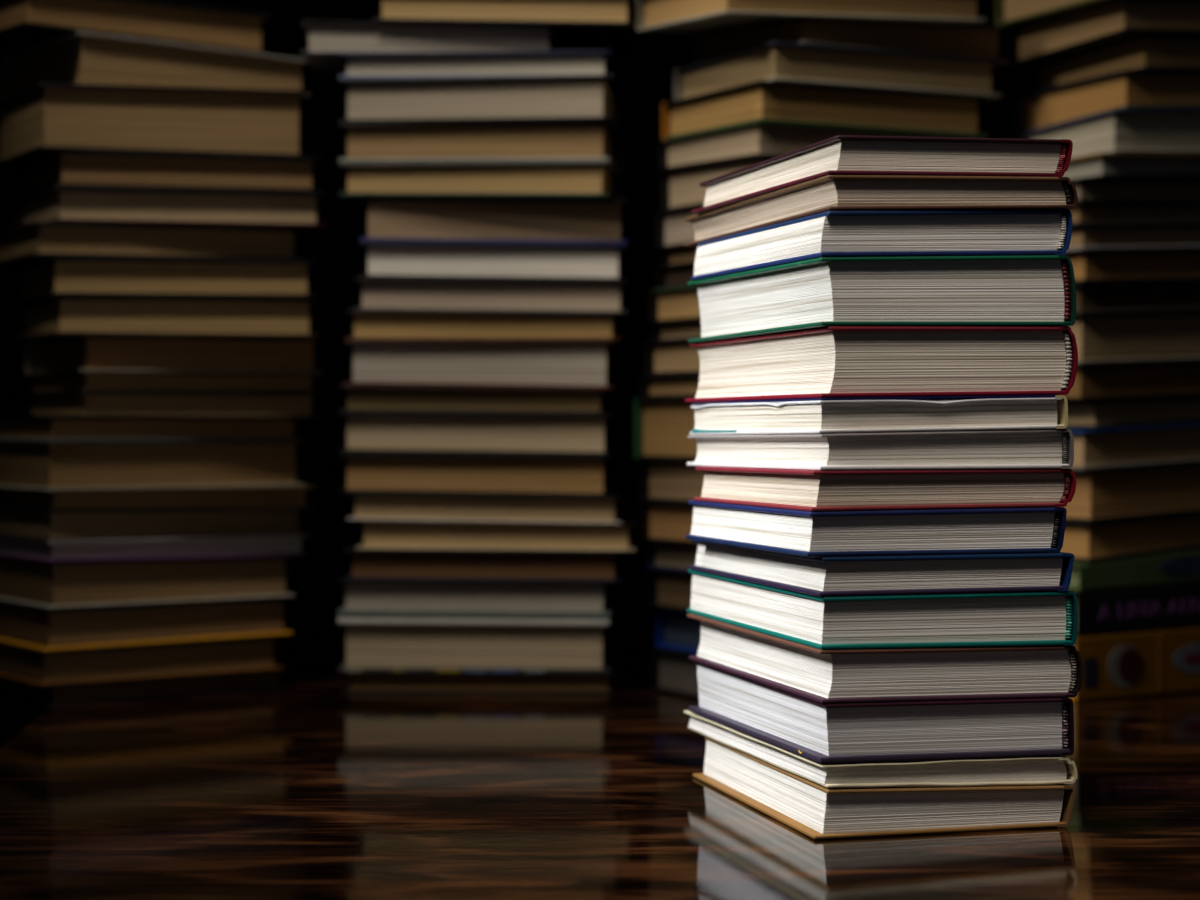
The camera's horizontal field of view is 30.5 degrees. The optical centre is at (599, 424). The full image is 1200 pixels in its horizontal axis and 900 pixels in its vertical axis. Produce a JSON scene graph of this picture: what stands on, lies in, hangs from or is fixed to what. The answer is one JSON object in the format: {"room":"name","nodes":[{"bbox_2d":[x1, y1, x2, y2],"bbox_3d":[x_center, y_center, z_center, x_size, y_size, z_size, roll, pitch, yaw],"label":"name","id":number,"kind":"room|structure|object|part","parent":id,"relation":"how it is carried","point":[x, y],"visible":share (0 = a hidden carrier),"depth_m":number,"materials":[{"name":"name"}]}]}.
{"room":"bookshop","nodes":[
{"label":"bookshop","id":0,"kind":"room"},
{"bbox_2d":[0,0,1187,747],"bbox_3d":[0.000,-0.376,3.450,4.400,2.660,0.100,0,0,0],"label":"wall","id":1,"kind":"structure","parent":0,"point":[645,79],"depth_m":3.40,"materials":[{"name":"paint"}]},
{"bbox_3d":[0.000,0.979,1.100,4.400,0.050,4.600,0,0,0],"label":"floor","id":2,"kind":"structure","parent":0,"visible":0},
{"bbox_2d":[0,648,1199,899],"bbox_3d":[0.365,0.574,1.185,1.571,0.760,1.470,0,0,0],"label":"dining table","id":3,"kind":"object","parent":2,"relation":"on","point":[306,789],"visible":0.69,"depth_m":1.11,"materials":[{"name":"brown wood"}]},
{"bbox_2d":[0,669,287,704],"bbox_3d":[-0.343,0.187,1.627,0.185,0.014,0.128,0,0,-36],"label":"book","id":4,"kind":"object","parent":3,"relation":"on","point":[226,682],"visible":0.49,"depth_m":1.57,"materials":[{"name":"paper"}]},
{"bbox_2d":[0,635,282,685],"bbox_3d":[-0.348,0.168,1.624,0.188,0.025,0.128,0,0,-36],"label":"book","id":5,"kind":"object","parent":4,"relation":"on","point":[26,665],"visible":0.7,"depth_m":1.57,"materials":[{"name":"paper"}]},
{"bbox_2d":[0,597,292,651],"bbox_3d":[-0.343,0.142,1.627,0.193,0.030,0.128,0,0,-36],"label":"book","id":6,"kind":"object","parent":5,"relation":"on","point":[42,629],"visible":0.8,"depth_m":1.57,"materials":[{"name":"paper"}]},
{"bbox_2d":[0,556,294,608],"bbox_3d":[-0.341,0.111,1.629,0.191,0.032,0.128,0,0,-36],"label":"book","id":7,"kind":"object","parent":6,"relation":"on","point":[67,584],"visible":0.83,"depth_m":1.57,"materials":[{"name":"paper"}]},
{"bbox_2d":[0,534,310,561],"bbox_3d":[-0.336,0.089,1.632,0.206,0.017,0.128,0,0,-36],"label":"book","id":8,"kind":"object","parent":7,"relation":"on","point":[284,544],"visible":0.77,"depth_m":1.58,"materials":[{"name":"paper"}]},
{"bbox_2d":[0,506,307,540],"bbox_3d":[-0.337,0.070,1.631,0.204,0.022,0.128,0,0,-36],"label":"book","id":9,"kind":"object","parent":8,"relation":"on","point":[34,524],"visible":0.78,"depth_m":1.57,"materials":[{"name":"paper"}]},
{"bbox_2d":[0,486,314,510],"bbox_3d":[-0.330,0.054,1.628,0.201,0.016,0.128,0,0,-32],"label":"book","id":10,"kind":"object","parent":9,"relation":"on","point":[276,497],"visible":0.8,"depth_m":1.58,"materials":[{"name":"paper"}]},
{"bbox_2d":[0,440,304,490],"bbox_3d":[-0.339,0.028,1.630,0.202,0.034,0.128,0,0,-36],"label":"book","id":11,"kind":"object","parent":10,"relation":"on","point":[156,464],"visible":0.94,"depth_m":1.58,"materials":[{"name":"paper"}]},
{"bbox_2d":[0,417,302,440],"bbox_3d":[-0.339,0.003,1.630,0.199,0.017,0.128,0,0,-36],"label":"book","id":12,"kind":"object","parent":11,"relation":"on","point":[11,428],"visible":1,"depth_m":1.57,"materials":[{"name":"paper"}]},
{"bbox_2d":[23,392,320,417],"bbox_3d":[-0.319,-0.015,1.637,0.184,0.019,0.128,0,0,-32],"label":"book","id":13,"kind":"object","parent":12,"relation":"on","point":[75,404],"visible":0.93,"depth_m":1.58,"materials":[{"name":"paper"}]},
{"bbox_2d":[25,371,320,393],"bbox_3d":[-0.318,-0.030,1.637,0.183,0.015,0.128,0,0,-32],"label":"book","id":14,"kind":"object","parent":13,"relation":"on","point":[68,382],"visible":0.94,"depth_m":1.59,"materials":[{"name":"paper"}]},
{"bbox_2d":[25,336,322,374],"bbox_3d":[-0.317,-0.051,1.638,0.185,0.027,0.128,0,0,-32],"label":"book","id":15,"kind":"object","parent":14,"relation":"on","point":[76,353],"visible":0.88,"depth_m":1.59,"materials":[{"name":"paper"}]},
{"bbox_2d":[17,296,317,340],"bbox_3d":[-0.320,-0.078,1.622,0.192,0.031,0.128,0,0,-26],"label":"book","id":16,"kind":"object","parent":15,"relation":"on","point":[53,317],"visible":0.86,"depth_m":1.57,"materials":[{"name":"paper"}]},
{"bbox_2d":[12,257,315,303],"bbox_3d":[-0.322,-0.105,1.620,0.194,0.032,0.128,0,0,-26],"label":"book","id":17,"kind":"object","parent":16,"relation":"on","point":[48,277],"visible":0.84,"depth_m":1.57,"materials":[{"name":"paper"}]},
{"bbox_2d":[0,222,302,267],"bbox_3d":[-0.336,-0.131,1.619,0.199,0.029,0.128,0,0,-30],"label":"book","id":18,"kind":"object","parent":17,"relation":"on","point":[31,242],"visible":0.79,"depth_m":1.56,"materials":[{"name":"paper"}]},
{"bbox_2d":[14,187,324,233],"bbox_3d":[-0.319,-0.156,1.625,0.198,0.030,0.128,0,0,-27],"label":"book","id":19,"kind":"object","parent":18,"relation":"on","point":[57,204],"visible":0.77,"depth_m":1.57,"materials":[{"name":"paper"}]},
{"bbox_2d":[15,151,320,201],"bbox_3d":[-0.320,-0.181,1.624,0.194,0.032,0.128,0,0,-27],"label":"book","id":20,"kind":"object","parent":19,"relation":"on","point":[64,169],"visible":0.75,"depth_m":1.57,"materials":[{"name":"paper"}]},
{"bbox_2d":[0,83,307,167],"bbox_3d":[-0.332,-0.218,1.622,0.199,0.057,0.128,0,0,-30],"label":"book","id":21,"kind":"object","parent":20,"relation":"on","point":[40,120],"visible":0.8,"depth_m":1.57,"materials":[{"name":"paper"}]},
{"bbox_2d":[2,32,310,99],"bbox_3d":[-0.330,-0.256,1.642,0.189,0.037,0.128,0,0,-39],"label":"book","id":22,"kind":"object","parent":21,"relation":"on","point":[78,57],"visible":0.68,"depth_m":1.59,"materials":[{"name":"paper"}]},
{"bbox_2d":[0,0,270,54],"bbox_3d":[-0.361,-0.290,1.623,0.197,0.032,0.128,0,0,-40],"label":"book","id":23,"kind":"object","parent":22,"relation":"on","point":[23,23],"visible":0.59,"depth_m":1.57,"materials":[{"name":"paper"}]},
{"bbox_2d":[342,655,616,693],"bbox_3d":[-0.087,0.186,1.655,0.198,0.015,0.130,0,0,1],"label":"book","id":24,"kind":"object","parent":3,"relation":"on","point":[360,682],"visible":0.57,"depth_m":1.59,"materials":[{"name":"paper"}]},
{"bbox_2d":[338,612,611,672],"bbox_3d":[-0.090,0.159,1.655,0.197,0.039,0.130,0,0,1],"label":"book","id":25,"kind":"object","parent":24,"relation":"on","point":[372,644],"visible":0.7,"depth_m":1.60,"materials":[{"name":"paper"}]},
{"bbox_2d":[338,578,612,619],"bbox_3d":[-0.090,0.127,1.655,0.198,0.028,0.130,0,0,1],"label":"book","id":26,"kind":"object","parent":25,"relation":"on","point":[364,599],"visible":0.64,"depth_m":1.59,"materials":[{"name":"paper"}]},
{"bbox_2d":[344,541,622,582],"bbox_3d":[-0.084,0.102,1.655,0.201,0.024,0.130,0,0,1],"label":"book","id":27,"kind":"object","parent":26,"relation":"on","point":[367,564],"visible":0.77,"depth_m":1.59,"materials":[{"name":"paper"}]},
{"bbox_2d":[356,517,635,550],"bbox_3d":[-0.074,0.080,1.655,0.203,0.022,0.130,0,0,1],"label":"book","id":28,"kind":"object","parent":27,"relation":"on","point":[378,534],"visible":0.8,"depth_m":1.59,"materials":[{"name":"paper"}]},
{"bbox_2d":[347,492,622,523],"bbox_3d":[-0.083,0.060,1.655,0.199,0.022,0.130,0,0,1],"label":"book","id":29,"kind":"object","parent":28,"relation":"on","point":[368,506],"visible":0.8,"depth_m":1.59,"materials":[{"name":"paper"}]},
{"bbox_2d":[339,453,612,496],"bbox_3d":[-0.090,0.036,1.655,0.197,0.032,0.130,0,0,1],"label":"book","id":30,"kind":"object","parent":29,"relation":"on","point":[387,473],"visible":0.87,"depth_m":1.60,"materials":[{"name":"paper"}]},
{"bbox_2d":[339,412,613,455],"bbox_3d":[-0.089,0.006,1.655,0.198,0.032,0.130,0,0,1],"label":"book","id":31,"kind":"object","parent":30,"relation":"on","point":[367,432],"visible":1,"depth_m":1.59,"materials":[{"name":"paper"}]},
{"bbox_2d":[339,385,609,413],"bbox_3d":[-0.091,-0.018,1.655,0.195,0.021,0.130,0,0,1],"label":"book","id":32,"kind":"object","parent":31,"relation":"on","point":[360,398],"visible":0.98,"depth_m":1.59,"materials":[{"name":"paper"}]},
{"bbox_2d":[345,340,614,391],"bbox_3d":[-0.086,-0.044,1.655,0.195,0.036,0.130,0,0,1],"label":"book","id":33,"kind":"object","parent":32,"relation":"on","point":[568,364],"visible":0.86,"depth_m":1.60,"materials":[{"name":"paper"}]},
{"bbox_2d":[346,310,620,345],"bbox_3d":[-0.084,-0.072,1.655,0.198,0.022,0.130,0,0,1],"label":"book","id":34,"kind":"object","parent":33,"relation":"on","point":[368,324],"visible":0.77,"depth_m":1.60,"materials":[{"name":"paper"}]},
{"bbox_2d":[354,278,627,320],"bbox_3d":[-0.078,-0.093,1.655,0.198,0.026,0.130,0,0,1],"label":"book","id":35,"kind":"object","parent":34,"relation":"on","point":[377,294],"visible":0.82,"depth_m":1.59,"materials":[{"name":"paper"}]},
{"bbox_2d":[360,241,625,280],"bbox_3d":[-0.077,-0.118,1.655,0.192,0.029,0.130,0,0,1],"label":"book","id":36,"kind":"object","parent":35,"relation":"on","point":[386,260],"visible":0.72,"depth_m":1.59,"materials":[{"name":"paper"}]},
{"bbox_2d":[360,196,627,257],"bbox_3d":[-0.076,-0.148,1.655,0.194,0.035,0.130,0,0,1],"label":"book","id":37,"kind":"object","parent":36,"relation":"on","point":[390,219],"visible":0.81,"depth_m":1.59,"materials":[{"name":"paper"}]},
{"bbox_2d":[339,160,624,208],"bbox_3d":[-0.085,-0.177,1.647,0.196,0.027,0.130,0,0,6],"label":"book","id":38,"kind":"object","parent":37,"relation":"on","point":[593,179],"visible":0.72,"depth_m":1.59,"materials":[{"name":"paper"}]},
{"bbox_2d":[339,121,622,177],"bbox_3d":[-0.086,-0.204,1.648,0.197,0.029,0.130,0,0,5],"label":"book","id":39,"kind":"object","parent":38,"relation":"on","point":[520,140],"visible":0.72,"depth_m":1.59,"materials":[{"name":"paper"}]},
{"bbox_2d":[339,74,625,142],"bbox_3d":[-0.084,-0.234,1.646,0.197,0.032,0.130,0,0,6],"label":"book","id":40,"kind":"object","parent":39,"relation":"on","point":[553,97],"visible":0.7,"depth_m":1.59,"materials":[{"name":"paper"}]},
{"bbox_2d":[339,50,613,80],"bbox_3d":[-0.089,-0.261,1.655,0.198,0.020,0.130,0,0,1],"label":"book","id":41,"kind":"object","parent":40,"relation":"on","point":[360,65],"visible":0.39,"depth_m":1.59,"materials":[{"name":"paper"}]},
{"bbox_2d":[301,21,555,79],"bbox_3d":[-0.127,-0.281,1.661,0.185,0.023,0.130,0,0,-2],"label":"book","id":42,"kind":"object","parent":41,"relation":"on","point":[327,39],"visible":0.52,"depth_m":1.60,"materials":[{"name":"paper"}]},
{"bbox_2d":[374,0,634,54],"bbox_3d":[-0.068,-0.303,1.655,0.189,0.029,0.130,0,0,1],"label":"book","id":43,"kind":"object","parent":42,"relation":"on","point":[579,24],"visible":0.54,"depth_m":1.60,"materials":[{"name":"paper"}]},
{"bbox_2d":[650,647,698,699],"bbox_3d":[0.160,0.178,1.606,0.210,0.032,0.128,0,0,-30],"label":"book","id":44,"kind":"object","parent":3,"relation":"on","point":[672,671],"visible":0.17,"depth_m":1.59,"materials":[{"name":"paper"}]},
{"bbox_2d":[656,608,700,652],"bbox_3d":[0.162,0.148,1.608,0.205,0.029,0.128,0,0,-30],"label":"book","id":45,"kind":"object","parent":44,"relation":"on","point":[675,630],"visible":0.09,"depth_m":1.59,"materials":[{"name":"paper"}]},
{"bbox_2d":[648,569,691,612],"bbox_3d":[0.159,0.119,1.606,0.212,0.028,0.128,0,0,-30],"label":"book","id":46,"kind":"object","parent":45,"relation":"on","point":[667,590],"visible":0.15,"depth_m":1.59,"materials":[{"name":"paper"}]},
{"bbox_2d":[646,541,697,572],"bbox_3d":[0.158,0.095,1.606,0.213,0.020,0.128,0,0,-30],"label":"book","id":47,"kind":"object","parent":46,"relation":"on","point":[659,556],"visible":0.2,"depth_m":1.59,"materials":[{"name":"paper"}]},
{"bbox_2d":[641,501,698,545],"bbox_3d":[0.156,0.070,1.604,0.218,0.029,0.128,0,0,-30],"label":"book","id":48,"kind":"object","parent":47,"relation":"on","point":[663,522],"visible":0.23,"depth_m":1.58,"materials":[{"name":"paper"}]},
{"bbox_2d":[641,459,706,502],"bbox_3d":[0.156,0.040,1.604,0.218,0.030,0.128,0,0,-30],"label":"book","id":49,"kind":"object","parent":48,"relation":"on","point":[673,481],"visible":0.2,"depth_m":1.58,"materials":[{"name":"paper"}]},
{"bbox_2d":[634,398,704,459],"bbox_3d":[0.154,0.003,1.605,0.225,0.044,0.128,0,0,-31],"label":"book","id":50,"kind":"object","parent":49,"relation":"on","point":[662,427],"visible":0.21,"depth_m":1.58,"materials":[{"name":"paper"}]},
{"bbox_2d":[641,374,699,398],"bbox_3d":[0.158,-0.027,1.605,0.223,0.017,0.128,0,0,-30],"label":"book","id":51,"kind":"object","parent":50,"relation":"on","point":[661,386],"visible":0.21,"depth_m":1.58,"materials":[{"name":"paper"}]},
{"bbox_2d":[646,338,699,375],"bbox_3d":[0.160,-0.049,1.607,0.219,0.025,0.128,0,0,-30],"label":"book","id":52,"kind":"object","parent":51,"relation":"on","point":[663,357],"visible":0.16,"depth_m":1.58,"materials":[{"name":"paper"}]},
{"bbox_2d":[652,321,700,340],"bbox_3d":[0.163,-0.067,1.608,0.213,0.012,0.128,0,0,-30],"label":"book","id":53,"kind":"object","parent":52,"relation":"on","point":[682,330],"visible":0.13,"depth_m":1.59,"materials":[{"name":"paper"}]},
{"bbox_2d":[649,285,700,323],"bbox_3d":[0.162,-0.086,1.607,0.216,0.025,0.128,0,0,-30],"label":"book","id":54,"kind":"object","parent":53,"relation":"on","point":[673,304],"visible":0.13,"depth_m":1.59,"materials":[{"name":"paper"}]},
{"bbox_2d":[657,263,693,288],"bbox_3d":[0.164,-0.107,1.609,0.209,0.017,0.128,0,0,-30],"label":"book","id":55,"kind":"object","parent":54,"relation":"on","point":[679,275],"visible":0.08,"depth_m":1.60,"materials":[{"name":"paper"}]},
{"bbox_2d":[661,246,697,265],"bbox_3d":[0.166,-0.122,1.610,0.206,0.013,0.128,0,0,-30],"label":"book","id":56,"kind":"object","parent":55,"relation":"on","point":[677,255],"visible":0.12,"depth_m":1.60,"materials":[{"name":"paper"}]},
{"bbox_2d":[656,205,702,248],"bbox_3d":[0.164,-0.142,1.609,0.210,0.027,0.128,0,0,-30],"label":"book","id":57,"kind":"object","parent":56,"relation":"on","point":[672,231],"visible":0.12,"depth_m":1.60,"materials":[{"name":"paper"}]},
{"bbox_2d":[661,156,773,211],"bbox_3d":[0.166,-0.174,1.610,0.206,0.036,0.128,0,0,-30],"label":"book","id":58,"kind":"object","parent":57,"relation":"on","point":[680,187],"visible":0.16,"depth_m":1.59,"materials":[{"name":"paper"}]},
{"bbox_2d":[659,122,986,169],"bbox_3d":[0.163,-0.198,1.608,0.203,0.027,0.128,0,0,-30],"label":"book","id":59,"kind":"object","parent":58,"relation":"on","point":[754,139],"visible":0.44,"depth_m":1.54,"materials":[{"name":"paper"}]},
{"bbox_2d":[662,80,986,139],"bbox_3d":[0.164,-0.224,1.609,0.200,0.032,0.128,0,0,-30],"label":"book","id":60,"kind":"object","parent":59,"relation":"on","point":[760,100],"visible":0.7,"depth_m":1.56,"materials":[{"name":"paper"}]},
{"bbox_2d":[674,41,1000,101],"bbox_3d":[0.174,-0.252,1.615,0.203,0.031,0.128,0,0,-30],"label":"book","id":61,"kind":"object","parent":60,"relation":"on","point":[774,60],"visible":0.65,"depth_m":1.56,"materials":[{"name":"paper"}]},
{"bbox_2d":[695,17,1007,65],"bbox_3d":[0.186,-0.282,1.628,0.193,0.040,0.128,0,0,-33],"label":"book","id":62,"kind":"object","parent":61,"relation":"on","point":[977,41],"visible":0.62,"depth_m":1.58,"materials":[{"name":"paper"}]},
{"bbox_2d":[635,0,985,32],"bbox_3d":[0.153,-0.301,1.595,0.219,0.045,0.128,0,0,-27],"label":"book","id":63,"kind":"object","parent":62,"relation":"on","point":[679,16],"visible":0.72,"depth_m":1.55,"materials":[{"name":"paper"}]},
{"bbox_2d":[693,736,1075,838],"bbox_3d":[0.140,0.182,1.139,0.134,0.023,0.192,0,0,-15],"label":"book","id":64,"kind":"object","parent":3,"relation":"on","point":[817,811],"visible":0.61,"depth_m":1.05,"materials":[{"name":"paper"}]},
{"bbox_2d":[684,710,1077,787],"bbox_3d":[0.139,0.167,1.151,0.132,0.014,0.215,0,0,-16],"label":"book","id":65,"kind":"object","parent":64,"relation":"on","point":[1033,770],"visible":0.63,"depth_m":1.05,"materials":[{"name":"paper"}]},
{"bbox_2d":[689,661,1073,763],"bbox_3d":[0.139,0.146,1.145,0.131,0.030,0.204,0,0,-15],"label":"book","id":66,"kind":"object","parent":65,"relation":"on","point":[816,731],"visible":0.69,"depth_m":1.05,"materials":[{"name":"paper"}]},
{"bbox_2d":[687,613,1082,703],"bbox_3d":[0.141,0.118,1.146,0.136,0.027,0.204,0,0,-16],"label":"book","id":67,"kind":"object","parent":66,"relation":"on","point":[1002,672],"visible":0.76,"depth_m":1.06,"materials":[{"name":"paper"}]},
{"bbox_2d":[687,569,1077,649],"bbox_3d":[0.140,0.093,1.148,0.133,0.026,0.210,0,0,-15],"label":"book","id":68,"kind":"object","parent":67,"relation":"on","point":[1045,618],"visible":0.74,"depth_m":1.05,"materials":[{"name":"paper"}]},
{"bbox_2d":[689,539,1074,596],"bbox_3d":[0.139,0.071,1.146,0.132,0.019,0.205,0,0,-15],"label":"book","id":69,"kind":"object","parent":68,"relation":"on","point":[1026,572],"visible":0.78,"depth_m":1.05,"materials":[{"name":"paper"}]},
{"bbox_2d":[686,500,1066,556],"bbox_3d":[0.136,0.051,1.136,0.134,0.023,0.187,0,0,-16],"label":"book","id":70,"kind":"object","parent":69,"relation":"on","point":[1033,529],"visible":0.86,"depth_m":1.05,"materials":[{"name":"paper"}]},
{"bbox_2d":[694,467,1075,510],"bbox_3d":[0.141,0.031,1.133,0.137,0.020,0.178,0,0,-16],"label":"book","id":71,"kind":"object","parent":70,"relation":"on","point":[803,490],"visible":0.93,"depth_m":1.05,"materials":[{"name":"paper"}]},
{"bbox_2d":[687,429,1073,469],"bbox_3d":[0.139,0.012,1.147,0.131,0.021,0.208,0,0,-15],"label":"book","id":72,"kind":"object","parent":71,"relation":"on","point":[1018,448],"visible":0.99,"depth_m":1.06,"materials":[{"name":"paper"}]},
{"bbox_2d":[690,395,1067,434],"bbox_3d":[0.138,-0.004,1.145,0.128,0.020,0.204,0,0,-15],"label":"book","id":73,"kind":"object","parent":72,"relation":"on","point":[960,413],"visible":1,"depth_m":1.05,"materials":[{"name":"paper"}]},
{"bbox_2d":[685,326,1077,401],"bbox_3d":[0.139,-0.030,1.149,0.133,0.035,0.211,0,0,-15],"label":"book","id":74,"kind":"object","parent":73,"relation":"on","point":[828,361],"visible":1,"depth_m":1.06,"materials":[{"name":"paper"}]},
{"bbox_2d":[688,255,1075,342],"bbox_3d":[0.140,-0.065,1.147,0.132,0.038,0.208,0,0,-15],"label":"book","id":75,"kind":"object","parent":74,"relation":"on","point":[1040,290],"visible":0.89,"depth_m":1.06,"materials":[{"name":"paper"}]},
{"bbox_2d":[691,209,1071,280],"bbox_3d":[0.139,-0.092,1.143,0.130,0.026,0.199,0,0,-16],"label":"book","id":76,"kind":"object","parent":75,"relation":"on","point":[994,232],"visible":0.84,"depth_m":1.05,"materials":[{"name":"paper"}]},
{"bbox_2d":[684,175,1077,246],"bbox_3d":[0.139,-0.111,1.159,0.129,0.020,0.231,0,0,-15],"label":"book","id":77,"kind":"object","parent":76,"relation":"on","point":[829,192],"visible":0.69,"depth_m":1.06,"materials":[{"name":"paper"}]},
{"bbox_2d":[692,135,1072,213],"bbox_3d":[0.140,-0.128,1.146,0.127,0.021,0.205,0,0,-16],"label":"book","id":78,"kind":"object","parent":77,"relation":"on","point":[839,154],"visible":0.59,"depth_m":1.06,"materials":[{"name":"paper"}]},
{"bbox_2d":[1070,627,1199,701],"bbox_3d":[0.392,0.170,1.641,0.205,0.048,0.123,0,0,-30],"label":"book","id":79,"kind":"object","parent":3,"relation":"on","point":[1163,661],"visible":0.51,"depth_m":1.57,"materials":[{"name":"paper"}]},
{"bbox_3d":[0.344,0.174,1.544,0.012,0.021,0.001,0,0,-30],"label":"printed panel","id":80,"kind":"part","parent":79,"relation":"part of","materials":[{"name":"blue paper"}]},
{"bbox_2d":[1075,583,1199,635],"bbox_3d":[0.393,0.130,1.642,0.205,0.035,0.123,0,0,-30],"label":"book","id":81,"kind":"object","parent":79,"relation":"on","point":[1177,605],"visible":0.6,"depth_m":1.57,"materials":[{"name":"paper"}]},
{"bbox_2d":[1068,548,1199,591],"bbox_3d":[0.394,0.100,1.643,0.205,0.034,0.122,0,0,-30],"label":"book","id":82,"kind":"object","parent":81,"relation":"on","point":[1182,566],"visible":0.48,"depth_m":1.57,"materials":[{"name":"paper"}]},
{"bbox_2d":[1060,513,1199,562],"bbox_3d":[0.401,0.078,1.647,0.205,0.038,0.122,0,0,-30],"label":"book","id":83,"kind":"object","parent":82,"relation":"on","point":[1109,540],"visible":0.34,"depth_m":1.57,"materials":[{"name":"paper"}]},
{"bbox_2d":[1064,462,1199,522],"bbox_3d":[0.402,0.046,1.648,0.205,0.047,0.122,0,0,-30],"label":"book","id":84,"kind":"object","parent":83,"relation":"on","point":[1102,495],"visible":0.42,"depth_m":1.57,"materials":[{"name":"paper"}]},
{"bbox_2d":[1064,423,1199,470],"bbox_3d":[0.397,0.013,1.645,0.205,0.038,0.122,0,0,-30],"label":"book","id":85,"kind":"object","parent":84,"relation":"on","point":[1107,448],"visible":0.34,"depth_m":1.57,"materials":[{"name":"paper"}]},
{"bbox_2d":[1064,396,1199,428],"bbox_3d":[0.405,-0.011,1.650,0.205,0.028,0.122,0,0,-30],"label":"book","id":86,"kind":"object","parent":85,"relation":"on","point":[1117,413],"visible":0.56,"depth_m":1.57,"materials":[{"name":"paper"}]},
{"bbox_2d":[1064,360,1199,400],"bbox_3d":[0.394,-0.034,1.643,0.205,0.034,0.122,0,0,-30],"label":"book","id":87,"kind":"object","parent":86,"relation":"on","point":[1131,380],"visible":0.48,"depth_m":1.57,"materials":[{"name":"paper"}]},
{"bbox_2d":[1069,310,1199,363],"bbox_3d":[0.395,-0.065,1.644,0.205,0.045,0.122,0,0,-30],"label":"book","id":88,"kind":"object","parent":87,"relation":"on","point":[1161,335],"visible":0.55,"depth_m":1.57,"materials":[{"name":"paper"}]},
{"bbox_3d":[0.394,-0.093,1.643,0.205,0.031,0.122,0,0,-30],"label":"book","id":89,"kind":"object","parent":88,"relation":"on","visible":0},
{"bbox_2d":[1064,248,1199,283],"bbox_3d":[0.397,-0.116,1.645,0.205,0.034,0.122,0,0,-30],"label":"book","id":90,"kind":"object","parent":89,"relation":"on","point":[1181,264],"visible":0.46,"depth_m":1.57,"materials":[{"name":"paper"}]},
{"bbox_2d":[1066,223,1199,251],"bbox_3d":[0.396,-0.137,1.644,0.205,0.029,0.122,0,0,-30],"label":"book","id":91,"kind":"object","parent":90,"relation":"on","point":[1163,235],"visible":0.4,"depth_m":1.57,"materials":[{"name":"paper"}]},
{"bbox_2d":[1069,203,1199,224],"bbox_3d":[0.393,-0.154,1.643,0.205,0.026,0.122,0,0,-30],"label":"book","id":92,"kind":"object","parent":91,"relation":"on","point":[1084,213],"visible":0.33,"depth_m":1.57,"materials":[{"name":"paper"}]},
{"bbox_2d":[1070,178,1199,202],"bbox_3d":[0.394,-0.170,1.643,0.205,0.029,0.122,0,0,-30],"label":"book","id":93,"kind":"object","parent":92,"relation":"on","point":[1089,190],"visible":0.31,"depth_m":1.57,"materials":[{"name":"paper"}]},
{"bbox_2d":[1062,152,1199,179],"bbox_3d":[0.412,-0.188,1.653,0.205,0.030,0.122,0,0,-30],"label":"book","id":94,"kind":"object","parent":93,"relation":"on","point":[1104,164],"visible":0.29,"depth_m":1.57,"materials":[{"name":"paper"}]},
{"bbox_2d":[1003,108,1199,157],"bbox_3d":[0.422,-0.215,1.659,0.205,0.049,0.122,0,0,-30],"label":"book","id":95,"kind":"object","parent":94,"relation":"on","point":[1176,130],"visible":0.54,"depth_m":1.58,"materials":[{"name":"paper"}]},
{"bbox_2d":[1012,70,1199,134],"bbox_3d":[0.431,-0.242,1.665,0.205,0.050,0.122,0,0,-30],"label":"book","id":96,"kind":"object","parent":95,"relation":"on","point":[1124,89],"visible":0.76,"depth_m":1.60,"materials":[{"name":"paper"}]},
{"bbox_2d":[1031,33,1199,90],"bbox_3d":[0.447,-0.273,1.674,0.205,0.043,0.122,0,0,-30],"label":"book","id":97,"kind":"object","parent":96,"relation":"on","point":[1145,51],"visible":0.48,"depth_m":1.60,"materials":[{"name":"paper"}]},
{"bbox_2d":[1010,0,1199,65],"bbox_3d":[0.430,-0.298,1.664,0.205,0.051,0.122,0,0,-30],"label":"book","id":98,"kind":"object","parent":97,"relation":"on","point":[1039,41],"visible":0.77,"depth_m":1.60,"materials":[{"name":"paper"}]},
{"bbox_2d":[996,0,1111,25],"bbox_3d":[0.417,-0.329,1.657,0.205,0.057,0.122,0,0,-30],"label":"book","id":99,"kind":"object","parent":98,"relation":"on","point":[1008,12],"visible":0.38,"depth_m":1.63,"materials":[{"name":"paper"}]},
{"label":"title plate","id":100,"kind":"part","parent":79,"relation":"part of","materials":[{"name":"white paper"}]},
{"bbox_3d":[0.436,0.169,1.597,0.030,0.008,0.001,0,0,-30],"label":"title plate","id":101,"kind":"part","parent":79,"relation":"part of","materials":[{"name":"red paper"}]}
]}

